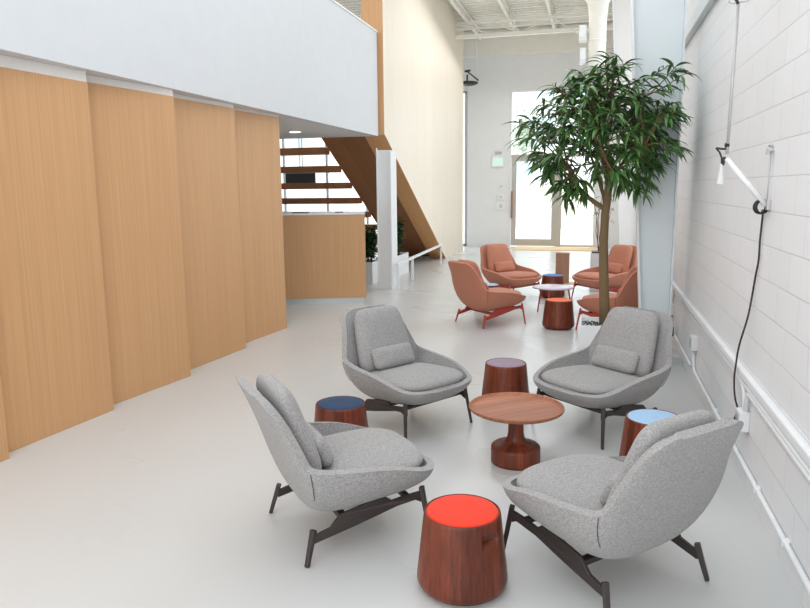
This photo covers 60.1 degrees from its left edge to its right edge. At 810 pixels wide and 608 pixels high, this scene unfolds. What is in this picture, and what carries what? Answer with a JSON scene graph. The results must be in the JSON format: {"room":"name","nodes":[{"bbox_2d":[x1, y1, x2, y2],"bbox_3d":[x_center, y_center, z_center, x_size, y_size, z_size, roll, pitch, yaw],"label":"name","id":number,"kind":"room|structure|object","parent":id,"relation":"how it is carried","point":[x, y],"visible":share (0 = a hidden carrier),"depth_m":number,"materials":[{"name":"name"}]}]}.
{"room":"office lobby lounge","nodes":[
{"label":"office lobby lounge","id":0,"kind":"room"},
{"bbox_2d":[0,375,8,461],"bbox_3d":[-3.101,-0.116,3.607,0.100,2.714,2.104,2,10,18],"label":"wall","id":1,"kind":"structure","parent":0,"point":[4,451],"depth_m":4.74,"materials":[{"name":"brown wood"}]},
{"bbox_2d":[0,54,113,451],"bbox_3d":[-2.701,-0.360,5.055,0.100,2.714,1.245,3,10,20],"label":"wall","id":2,"kind":"structure","parent":0,"point":[55,371],"depth_m":5.13,"materials":[{"name":"brown wood"}]},
{"bbox_2d":[86,74,190,404],"bbox_3d":[-2.391,-0.544,6.147,0.100,2.714,1.167,3,10,23],"label":"wall","id":3,"kind":"structure","parent":0,"point":[133,131],"depth_m":6.15,"materials":[{"name":"brown wood"}]},
{"bbox_2d":[0,53,368,138],"bbox_3d":[-5.739,-1.938,5.546,6.340,0.298,16.220,2,10,15],"label":"ceiling","id":4,"kind":"structure","parent":0,"point":[308,129],"depth_m":10.94,"materials":[{"name":"paint"}]},
{"bbox_2d":[0,0,377,135],"bbox_3d":[-2.634,-2.566,4.599,0.145,1.785,16.225,2,10,15],"label":"wall","id":5,"kind":"structure","parent":0,"point":[313,61],"depth_m":7.25,"materials":[{"name":"white paint"}]},
{"bbox_2d":[173,93,245,368],"bbox_3d":[-2.110,-0.732,7.267,0.100,2.714,1.284,3,10,19],"label":"wall","id":6,"kind":"structure","parent":0,"point":[205,129],"depth_m":7.32,"materials":[{"name":"brown wood"}]},
{"bbox_2d":[234,108,286,342],"bbox_3d":[-1.839,-0.927,8.421,0.100,2.714,1.267,3,10,21],"label":"wall","id":7,"kind":"structure","parent":0,"point":[256,133],"depth_m":8.51,"materials":[{"name":"brown wood"}]},
{"bbox_2d":[0,246,802,607],"bbox_3d":[-2.080,0.327,9.937,11.900,0.250,25.750,2,10,15],"label":"floor","id":8,"kind":"structure","parent":0,"point":[162,498],"depth_m":4.08,"materials":[{"name":"concrete"}]},
{"bbox_2d":[282,211,365,303],"bbox_3d":[-1.842,-0.753,11.319,2.405,1.425,0.766,-1,9,-4],"label":"reception desk","id":9,"kind":"object","parent":8,"relation":"on","point":[325,253],"visible":0.59,"depth_m":10.98,"materials":[{"name":"brown wood"}]},
{"bbox_2d":[282,211,364,215],"bbox_3d":[-1.849,-1.444,11.205,2.405,0.025,0.766,-1,9,-4],"label":"countertop","id":10,"kind":"structure","parent":9,"relation":"on","point":[348,212],"depth_m":10.90,"materials":[{"name":"white paint"}]},
{"bbox_2d":[236,373,433,567],"bbox_3d":[-0.367,0.775,3.713,0.946,0.868,0.821,-5,10,-26],"label":"lounge chair","id":11,"kind":"object","parent":8,"relation":"on","point":[335,467],"visible":0.99,"depth_m":3.45,"materials":[{"name":"grey fabric"}]},
{"bbox_2d":[256,373,321,469],"bbox_3d":[-0.602,0.606,3.570,0.232,0.485,0.542,-5,10,-26],"label":"cushion","id":12,"kind":"object","parent":11,"relation":"on","point":[286,408],"depth_m":3.37,"materials":[{"name":"grey fabric"}]},
{"bbox_2d":[306,422,332,466],"bbox_3d":[-0.486,0.719,3.646,0.136,0.169,0.410,-5,10,-26],"label":"lumbar pillow","id":13,"kind":"object","parent":11,"relation":"on","point":[325,454],"depth_m":3.48,"materials":[{"name":"grey fabric"}]},
{"bbox_2d":[322,428,422,469],"bbox_3d":[-0.274,0.821,3.767,0.689,0.129,0.670,-5,10,-26],"label":"seat cushion","id":14,"kind":"object","parent":11,"relation":"on","point":[351,448],"depth_m":3.71,"materials":[{"name":"grey fabric"}]},
{"bbox_2d":[314,396,368,427],"bbox_3d":[-0.436,0.851,4.776,0.401,0.370,0.401,-9,13,-42],"label":"stool","id":15,"kind":"object","parent":8,"relation":"on","point":[343,409],"visible":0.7,"depth_m":4.65,"materials":[{"name":"brown wood"}]},
{"bbox_2d":[280,136,429,256],"bbox_3d":[-2.335,-2.520,16.323,4.945,3.226,6.100,2,10,15],"label":"staircase","id":16,"kind":"structure","parent":8,"relation":"on","point":[354,156],"depth_m":14.40,"materials":[{"name":"brown wood"}]},
{"bbox_2d":[365,225,377,283],"bbox_3d":[-0.689,-0.971,13.551,0.472,1.100,0.653,2,10,15],"label":"potted shrub","id":17,"kind":"object","parent":8,"relation":"on","point":[370,233],"visible":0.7,"depth_m":13.34,"materials":[{"name":"green plant"}]},
{"bbox_2d":[366,260,377,283],"bbox_3d":[-0.716,-0.625,13.547,0.340,0.420,0.500,2,10,15],"label":"planter","id":18,"kind":"object","parent":8,"relation":"on","point":[371,265],"depth_m":13.31,"materials":[{"name":"white ceramic"}]},
{"bbox_2d":[376,148,396,288],"bbox_3d":[-0.322,-1.529,12.616,0.270,2.500,0.360,2,10,15],"label":"post","id":19,"kind":"object","parent":8,"relation":"on","point":[386,184],"visible":0.94,"depth_m":12.49,"materials":[{"name":"white paint"}]},
{"bbox_2d":[375,217,408,275],"bbox_3d":[-0.257,-1.210,14.563,0.517,1.233,1.275,1,10,10],"label":"potted shrub","id":20,"kind":"object","parent":8,"relation":"on","point":[403,268],"visible":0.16,"depth_m":14.68,"materials":[{"name":"green plant"}]},
{"bbox_2d":[341,305,471,438],"bbox_3d":[-0.004,0.490,5.413,0.821,0.868,0.946,-9,13,-41],"label":"lounge chair","id":21,"kind":"object","parent":8,"relation":"on","point":[381,357],"visible":1,"depth_m":5.38,"materials":[{"name":"grey fabric"}]},
{"bbox_2d":[354,305,410,371],"bbox_3d":[-0.179,0.270,5.572,0.542,0.485,0.232,-9,13,-41],"label":"cushion","id":22,"kind":"object","parent":21,"relation":"on","point":[376,329],"depth_m":5.46,"materials":[{"name":"grey fabric"}]},
{"bbox_2d":[371,343,414,369],"bbox_3d":[-0.092,0.408,5.499,0.410,0.169,0.136,-9,13,-41],"label":"lumbar pillow","id":23,"kind":"object","parent":21,"relation":"on","point":[384,356],"depth_m":5.43,"materials":[{"name":"grey fabric"}]},
{"bbox_2d":[370,362,462,391],"bbox_3d":[0.066,0.556,5.347,0.670,0.129,0.689,-9,13,-41],"label":"seat cushion","id":24,"kind":"object","parent":21,"relation":"on","point":[403,376],"depth_m":5.19,"materials":[{"name":"grey fabric"}]},
{"bbox_2d":[396,244,441,288],"bbox_3d":[0.370,-0.849,14.653,0.061,0.478,4.302,2,10,13],"label":"handrail","id":25,"kind":"object","parent":8,"relation":"on","point":[439,245],"visible":1,"depth_m":13.69,"materials":[{"name":"white metal"}]},
{"bbox_2d":[417,494,507,605],"bbox_3d":[0.260,1.107,3.182,0.413,0.370,0.413,-8,12,-38],"label":"stool","id":26,"kind":"object","parent":8,"relation":"on","point":[462,558],"visible":1,"depth_m":3.03,"materials":[{"name":"brown wood"}]},
{"bbox_2d":[448,259,525,328],"bbox_3d":[1.089,-0.172,9.337,0.946,0.868,0.821,-6,11,-28],"label":"lounge chair","id":27,"kind":"object","parent":8,"relation":"on","point":[470,287],"visible":1,"depth_m":9.08,"materials":[{"name":"fabric"}]},
{"bbox_2d":[457,259,485,286],"bbox_3d":[0.860,-0.339,9.182,0.232,0.485,0.542,-6,11,-28],"label":"cushion","id":28,"kind":"object","parent":27,"relation":"on","point":[463,279],"depth_m":8.99,"materials":[{"name":"fabric"}]},
{"bbox_2d":[489,287,520,293],"bbox_3d":[1.180,-0.127,9.395,0.689,0.129,0.670,-6,11,-28],"label":"seat cushion","id":29,"kind":"object","parent":27,"relation":"on","point":[497,289],"depth_m":9.35,"materials":[{"name":"fabric"}]},
{"bbox_2d":[487,283,498,287],"bbox_3d":[1.236,-0.112,10.479,0.401,0.370,0.401,-2,10,-9],"label":"stool","id":30,"kind":"object","parent":8,"relation":"on","point":[490,285],"visible":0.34,"depth_m":10.35,"materials":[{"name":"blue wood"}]},
{"bbox_2d":[481,358,528,395],"bbox_3d":[0.835,0.665,5.817,0.401,0.370,0.401,-4,10,-21],"label":"stool","id":31,"kind":"object","parent":8,"relation":"on","point":[500,374],"visible":0.73,"depth_m":5.67,"materials":[{"name":"brown wood"}]},
{"bbox_2d":[480,244,541,298],"bbox_3d":[1.719,-0.532,11.472,0.821,0.868,0.946,-7,11,-32],"label":"lounge chair","id":32,"kind":"object","parent":8,"relation":"on","point":[498,266],"visible":1,"depth_m":11.47,"materials":[{"name":"fabric"}]},
{"bbox_2d":[486,244,512,271],"bbox_3d":[1.576,-0.757,11.656,0.542,0.485,0.232,-7,11,-32],"label":"cushion","id":33,"kind":"object","parent":32,"relation":"on","point":[497,255],"depth_m":11.56,"materials":[{"name":"fabric"}]},
{"bbox_2d":[494,261,514,271],"bbox_3d":[1.647,-0.617,11.570,0.410,0.169,0.136,-7,11,-32],"label":"lumbar pillow","id":34,"kind":"object","parent":32,"relation":"on","point":[499,266],"depth_m":11.51,"materials":[{"name":"fabric"}]},
{"bbox_2d":[498,271,537,278],"bbox_3d":[1.776,-0.465,11.396,0.670,0.129,0.689,-7,11,-32],"label":"seat cushion","id":35,"kind":"object","parent":32,"relation":"on","point":[506,274],"depth_m":11.15,"materials":[{"name":"fabric"}]},
{"bbox_2d":[469,392,564,470],"bbox_3d":[0.731,0.855,4.617,0.620,0.388,0.620,-5,10,-25],"label":"coffee table","id":36,"kind":"object","parent":8,"relation":"on","point":[516,452],"visible":0.99,"depth_m":4.56,"materials":[{"name":"brown wood"}]},
{"bbox_2d":[541,274,564,297],"bbox_3d":[2.422,-0.292,11.492,0.401,0.370,0.401,-2,10,-9],"label":"stool","id":37,"kind":"object","parent":8,"relation":"on","point":[546,278],"visible":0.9,"depth_m":11.34,"materials":[{"name":"brown wood"}]},
{"bbox_2d":[532,284,573,311],"bbox_3d":[2.098,-0.046,9.922,0.585,0.405,0.576,-1,9,-5],"label":"side table","id":38,"kind":"object","parent":8,"relation":"on","point":[550,287],"visible":0.88,"depth_m":9.89,"materials":[{"name":"laminate"}]},
{"bbox_2d":[512,246,597,250],"bbox_3d":[4.408,-1.621,20.471,2.400,0.014,1.300,2,10,15],"label":"door mat","id":39,"kind":"object","parent":8,"relation":"on","point":[535,248],"visible":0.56,"depth_m":20.38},
{"bbox_2d":[542,298,574,329],"bbox_3d":[1.973,0.126,8.997,0.409,0.370,0.409,-2,9,-8],"label":"stool","id":40,"kind":"object","parent":8,"relation":"on","point":[558,314],"visible":1,"depth_m":8.84,"materials":[{"name":"brown wood"}]},
{"bbox_2d":[555,252,576,283],"bbox_3d":[3.035,-0.675,13.134,0.440,0.575,0.300,1,10,12],"label":"plinth","id":41,"kind":"object","parent":8,"relation":"on","point":[562,258],"visible":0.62,"depth_m":13.04,"materials":[{"name":"brown wood"}]},
{"bbox_2d":[502,51,700,349],"bbox_3d":[1.836,-0.871,6.846,1.808,3.038,1.433,2,10,15],"label":"potted tree","id":42,"kind":"object","parent":8,"relation":"on","point":[598,122],"visible":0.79,"depth_m":6.57,"materials":[{"name":"green plant"}]},
{"bbox_2d":[589,174,613,291],"bbox_3d":[3.375,-1.242,12.045,0.485,2.041,0.555,-8,12,-37],"label":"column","id":43,"kind":"structure","parent":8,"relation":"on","point":[594,260],"depth_m":12.02,"materials":[{"name":"stone"}]},
{"bbox_2d":[533,306,672,449],"bbox_3d":[1.489,0.498,5.268,0.946,0.868,0.821,-7,11,-33],"label":"lounge chair","id":44,"kind":"object","parent":8,"relation":"on","point":[628,360],"visible":1,"depth_m":5.18,"materials":[{"name":"grey fabric"}]},
{"bbox_2d":[542,365,639,394],"bbox_3d":[1.405,0.562,5.220,0.689,0.129,0.670,-7,11,-33],"label":"seat cushion","id":45,"kind":"object","parent":44,"relation":"on","point":[556,379],"depth_m":5.09,"materials":[{"name":"grey fabric"}]},
{"bbox_2d":[591,345,639,373],"bbox_3d":[1.597,0.418,5.329,0.136,0.169,0.410,-7,11,-33],"label":"lumbar pillow","id":46,"kind":"object","parent":44,"relation":"on","point":[621,359],"depth_m":5.26,"materials":[{"name":"grey fabric"}]},
{"bbox_2d":[593,307,658,376],"bbox_3d":[1.702,0.282,5.379,0.232,0.485,0.542,-7,11,-33],"label":"cushion","id":47,"kind":"object","parent":44,"relation":"on","point":[634,332],"depth_m":5.25,"materials":[{"name":"grey fabric"}]},
{"bbox_2d":[571,244,636,298],"bbox_3d":[3.198,-0.496,11.159,0.946,0.868,0.821,-5,10,-25],"label":"lounge chair","id":48,"kind":"object","parent":8,"relation":"on","point":[621,258],"visible":0.73,"depth_m":11.04,"materials":[{"name":"fabric"}]},
{"bbox_2d":[576,272,614,279],"bbox_3d":[3.106,-0.434,11.126,0.689,0.129,0.670,-5,10,-25],"label":"seat cushion","id":49,"kind":"object","parent":48,"relation":"on","point":[579,275],"depth_m":10.99,"materials":[{"name":"fabric"}]},
{"bbox_2d":[608,262,622,273],"bbox_3d":[3.317,-0.574,11.203,0.136,0.169,0.410,-5,10,-25],"label":"lumbar pillow","id":50,"kind":"object","parent":48,"relation":"on","point":[613,267],"depth_m":11.09,"materials":[{"name":"fabric"}]},
{"bbox_2d":[608,244,632,272],"bbox_3d":[3.432,-0.707,11.236,0.232,0.485,0.542,-5,10,-25],"label":"cushion","id":51,"kind":"object","parent":48,"relation":"on","point":[620,256],"depth_m":11.09,"materials":[{"name":"fabric"}]},
{"bbox_2d":[575,266,637,329],"bbox_3d":[2.667,-0.082,8.692,0.821,0.868,0.946,-7,11,-32],"label":"lounge chair","id":52,"kind":"object","parent":8,"relation":"on","point":[627,295],"visible":0.51,"depth_m":8.32,"materials":[{"name":"fabric"}]},
{"bbox_2d":[582,293,616,298],"bbox_3d":[2.612,-0.041,8.786,0.670,0.129,0.689,-7,11,-32],"label":"seat cushion","id":53,"kind":"object","parent":52,"relation":"on","point":[610,294],"depth_m":8.83,"materials":[{"name":"fabric"}]},
{"bbox_2d":[620,266,636,289],"bbox_3d":[2.807,-0.238,8.445,0.542,0.485,0.232,-7,11,-32],"label":"cushion","id":54,"kind":"object","parent":52,"relation":"on","point":[632,284],"depth_m":8.23,"materials":[{"name":"fabric"}]},
{"bbox_2d":[503,410,743,607],"bbox_3d":[0.965,0.842,3.225,0.821,0.868,0.946,-6,11,-31],"label":"lounge chair","id":55,"kind":"object","parent":8,"relation":"on","point":[640,501],"visible":1,"depth_m":2.93,"materials":[{"name":"grey fabric"}]},
{"bbox_2d":[517,454,623,509],"bbox_3d":[0.912,0.882,3.320,0.670,0.129,0.689,-6,11,-31],"label":"seat cushion","id":56,"kind":"object","parent":55,"relation":"on","point":[579,480],"depth_m":3.33,"materials":[{"name":"grey fabric"}]},
{"bbox_2d":[600,472,618,505],"bbox_3d":[1.033,0.793,3.103,0.410,0.169,0.136,-6,11,-31],"label":"lumbar pillow","id":57,"kind":"object","parent":55,"relation":"on","point":[605,493],"depth_m":3.00,"materials":[{"name":"grey fabric"}]},
{"bbox_2d":[606,410,714,502],"bbox_3d":[1.098,0.686,2.975,0.542,0.485,0.232,-6,11,-31],"label":"cushion","id":58,"kind":"object","parent":55,"relation":"on","point":[696,484],"depth_m":2.85,"materials":[{"name":"grey fabric"}]},
{"bbox_2d":[612,0,636,245],"bbox_3d":[3.917,-3.451,12.318,0.821,6.300,0.280,2,10,15],"label":"column","id":59,"kind":"structure","parent":8,"relation":"on","point":[621,9],"depth_m":12.21,"materials":[{"name":"paint"}]},
{"bbox_2d":[619,409,676,455],"bbox_3d":[1.564,0.887,4.418,0.409,0.372,0.409,-10,13,-43],"label":"stool","id":60,"kind":"object","parent":8,"relation":"on","point":[636,420],"visible":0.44,"depth_m":4.38,"materials":[{"name":"brown wood"}]},
{"bbox_2d":[630,0,686,365],"bbox_3d":[2.417,-2.520,6.793,0.821,6.300,0.280,2,10,15],"label":"column","id":61,"kind":"structure","parent":8,"relation":"on","point":[658,27],"depth_m":6.92,"materials":[{"name":"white paint"}]},
{"bbox_2d":[361,0,463,257],"bbox_3d":[0.451,-4.082,16.197,0.390,6.350,7.838,2,10,15],"label":"wall","id":62,"kind":"structure","parent":0,"point":[420,57],"depth_m":15.40,"materials":[{"name":"white paint"}]},
{"bbox_2d":[335,0,612,31],"bbox_3d":[-0.287,-7.291,16.066,11.725,0.140,10.800,2,10,15],"label":"roof","id":63,"kind":"structure","parent":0,"point":[478,10],"depth_m":18.06,"materials":[{"name":"beige paint"}]},
{"bbox_2d":[285,138,315,182],"bbox_3d":[-2.901,-5.444,18.976,0.880,4.400,0.060,2,10,15],"label":"wall screen","id":64,"kind":"object","parent":63,"relation":"hanging from","point":[289,177],"visible":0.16,"depth_m":19.26,"materials":[{"name":"black plastic"}]},
{"bbox_2d":[463,39,478,85],"bbox_3d":[1.819,-7.103,20.145,0.626,1.590,0.605,2,10,15],"label":"pendant lamp","id":65,"kind":"object","parent":63,"relation":"hanging from","point":[465,83],"visible":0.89,"depth_m":20.12,"materials":[{"name":"black plastic"}]},
{"bbox_2d":[455,3,612,39],"bbox_3d":[3.550,-7.042,17.796,4.585,1.032,0.140,2,10,15],"label":"truss","id":66,"kind":"object","parent":63,"relation":"attached to","point":[524,32],"visible":0.8,"depth_m":17.87,"materials":[{"name":"white metal"}]},
{"bbox_2d":[585,0,610,65],"bbox_3d":[3.794,-5.809,13.738,0.600,2.150,0.600,2,10,15],"label":"ventilation duct","id":67,"kind":"object","parent":63,"relation":"hanging from","point":[597,9],"visible":0.94,"depth_m":13.68,"materials":[{"name":"white metal"}]},
{"bbox_2d":[579,25,587,42],"bbox_3d":[3.541,-5.359,13.883,0.179,0.300,0.212,2,10,15],"label":"lamp","id":68,"kind":"object","parent":67,"relation":"attached to","point":[583,32],"visible":1,"depth_m":13.80,"materials":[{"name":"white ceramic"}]},
{"bbox_2d":[579,48,587,64],"bbox_3d":[3.558,-4.934,13.950,0.154,0.300,0.212,2,10,15],"label":"lamp","id":69,"kind":"object","parent":67,"relation":"attached to","point":[583,55],"visible":0.95,"depth_m":13.86,"materials":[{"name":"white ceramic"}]},
{"bbox_2d":[463,21,613,58],"bbox_3d":[1.042,-7.700,21.016,11.725,0.700,0.550,2,10,15],"label":"wall","id":70,"kind":"structure","parent":0,"point":[561,42],"depth_m":20.11,"materials":[{"name":"beige paint"}]},
{"bbox_2d":[449,0,482,39],"bbox_3d":[1.547,-7.378,17.941,0.100,0.180,5.150,2,10,15],"label":"joist","id":71,"kind":"object","parent":70,"relation":"attached to","point":[457,5],"visible":0.77,"depth_m":17.63,"materials":[{"name":"beige paint"}]},
{"bbox_2d":[497,0,519,36],"bbox_3d":[2.581,-7.344,17.667,0.100,0.180,5.150,2,10,15],"label":"joist","id":72,"kind":"object","parent":70,"relation":"attached to","point":[502,3],"visible":0.73,"depth_m":17.46,"materials":[{"name":"beige paint"}]},
{"bbox_2d":[545,0,556,34],"bbox_3d":[3.604,-7.310,17.395,0.100,0.180,5.150,2,10,15],"label":"joist","id":73,"kind":"object","parent":70,"relation":"attached to","point":[548,2],"visible":0.69,"depth_m":17.39,"materials":[{"name":"beige paint"}]},
{"bbox_2d":[463,50,618,246],"bbox_3d":[1.121,-4.620,21.698,11.725,5.600,0.200,2,10,15],"label":"wall","id":74,"kind":"structure","parent":0,"point":[488,107],"depth_m":21.02,"materials":[{"name":"grey paint"}]},
{"bbox_2d":[282,91,467,245],"bbox_3d":[-1.169,-4.225,22.334,6.400,4.660,0.100,2,10,15],"label":"window","id":75,"kind":"structure","parent":74,"relation":"in","point":[464,92],"depth_m":21.76,"materials":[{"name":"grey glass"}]},
{"bbox_2d":[492,152,503,166],"bbox_3d":[2.804,-4.369,21.139,0.360,0.450,0.075,2,10,15],"label":"exit sign","id":76,"kind":"object","parent":74,"relation":"attached to","point":[497,160],"visible":1,"depth_m":21.11,"materials":[{"name":"white plastic"}]},
{"bbox_2d":[496,202,504,209],"bbox_3d":[2.916,-2.991,21.361,0.246,0.212,0.036,2,10,15],"label":"switch plate","id":77,"kind":"object","parent":74,"relation":"attached to","point":[499,205],"visible":1,"depth_m":21.34,"materials":[{"name":"white plastic"}]},
{"bbox_2d":[497,194,503,199],"bbox_3d":[2.911,-3.259,21.318,0.184,0.152,0.036,2,10,15],"label":"switch plate","id":78,"kind":"object","parent":74,"relation":"attached to","point":[499,196],"visible":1,"depth_m":21.30,"materials":[{"name":"white plastic"}]},
{"bbox_2d":[508,87,596,246],"bbox_3d":[4.383,-4.022,20.815,2.580,4.640,0.187,2,10,15],"label":"window","id":79,"kind":"structure","parent":74,"relation":"in","point":[555,240],"depth_m":21.09,"materials":[{"name":"white paint"}]},
{"bbox_2d":[672,0,809,607],"bbox_3d":[1.706,-1.274,2.073,0.300,5.400,13.240,2,10,15],"label":"wall","id":80,"kind":"structure","parent":0,"point":[717,231],"depth_m":4.12,"materials":[{"name":"white brick"}]},
{"bbox_2d":[671,291,691,365],"bbox_3d":[2.863,0.182,7.290,0.050,0.502,1.810,2,10,15],"label":"pipe","id":81,"kind":"object","parent":80,"relation":"attached to","point":[672,305],"visible":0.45,"depth_m":7.45,"materials":[{"name":"white paint"}]},
{"bbox_2d":[685,0,715,46],"bbox_3d":[1.498,-1.934,1.908,0.060,0.140,13.030,2,10,15],"label":"ledge","id":82,"kind":"object","parent":80,"relation":"attached to","point":[703,7],"depth_m":6.56,"materials":[{"name":"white paint"}]},
{"bbox_2d":[672,281,809,474],"bbox_3d":[1.862,0.553,3.551,0.040,0.092,10.550,2,10,15],"label":"rail","id":83,"kind":"object","parent":80,"relation":"attached to","point":[797,444],"depth_m":3.82,"materials":[{"name":"white metal"}]},
{"bbox_2d":[715,0,774,418],"bbox_3d":[1.846,-0.581,3.976,0.367,2.633,0.466,2,10,15],"label":"wall lamp","id":84,"kind":"object","parent":80,"relation":"attached to","point":[766,203],"visible":0.98,"depth_m":3.82,"materials":[{"name":"white metal"}]},
{"bbox_2d":[689,335,809,595],"bbox_3d":[1.423,1.166,2.014,0.060,0.328,9.055,2,10,15],"label":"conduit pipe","id":85,"kind":"object","parent":80,"relation":"attached to","point":[785,542],"visible":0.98,"depth_m":3.73,"materials":[{"name":"white metal"}]},
{"bbox_2d":[726,363,809,482],"bbox_3d":[1.442,0.967,2.069,0.065,0.275,5.600,2,10,15],"label":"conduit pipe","id":86,"kind":"object","parent":80,"relation":"attached to","point":[742,414],"visible":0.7,"depth_m":4.11,"materials":[{"name":"white metal"}]},
{"label":"outside","id":87,"kind":"structure","parent":0,"visible":0},
{"bbox_2d":[365,213,592,245],"bbox_3d":[18.352,-9.431,67.860,120.000,0.240,98.200,2,10,15],"label":"ground","id":88,"kind":"structure","parent":87,"point":[569,236],"depth_m":27.65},
{"bbox_2d":[280,90,594,212],"bbox_3d":[8.624,-13.766,54.086,40.000,13.100,8.080,2,10,15],"label":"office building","id":89,"kind":"structure","parent":88,"relation":"on","point":[308,160],"depth_m":54.36,"materials":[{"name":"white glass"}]},
{"bbox_2d":[511,161,533,184],"bbox_3d":[5.721,-5.931,36.259,1.750,3.450,2.060,2,10,15],"label":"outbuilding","id":90,"kind":"structure","parent":88,"relation":"on","point":[523,178],"depth_m":35.09,"materials":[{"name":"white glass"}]},
{"bbox_2d":[512,92,549,153],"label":"window","id":91,"kind":"structure","parent":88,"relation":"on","point":[523,149],"depth_m":38.33,"materials":[{"name":"white glass"}]},
{"bbox_2d":[516,184,593,227],"bbox_3d":[7.981,-4.462,31.804,6.000,1.960,0.150,2,10,15],"label":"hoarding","id":92,"kind":"object","parent":88,"relation":"on","point":[532,210],"visible":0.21,"depth_m":32.17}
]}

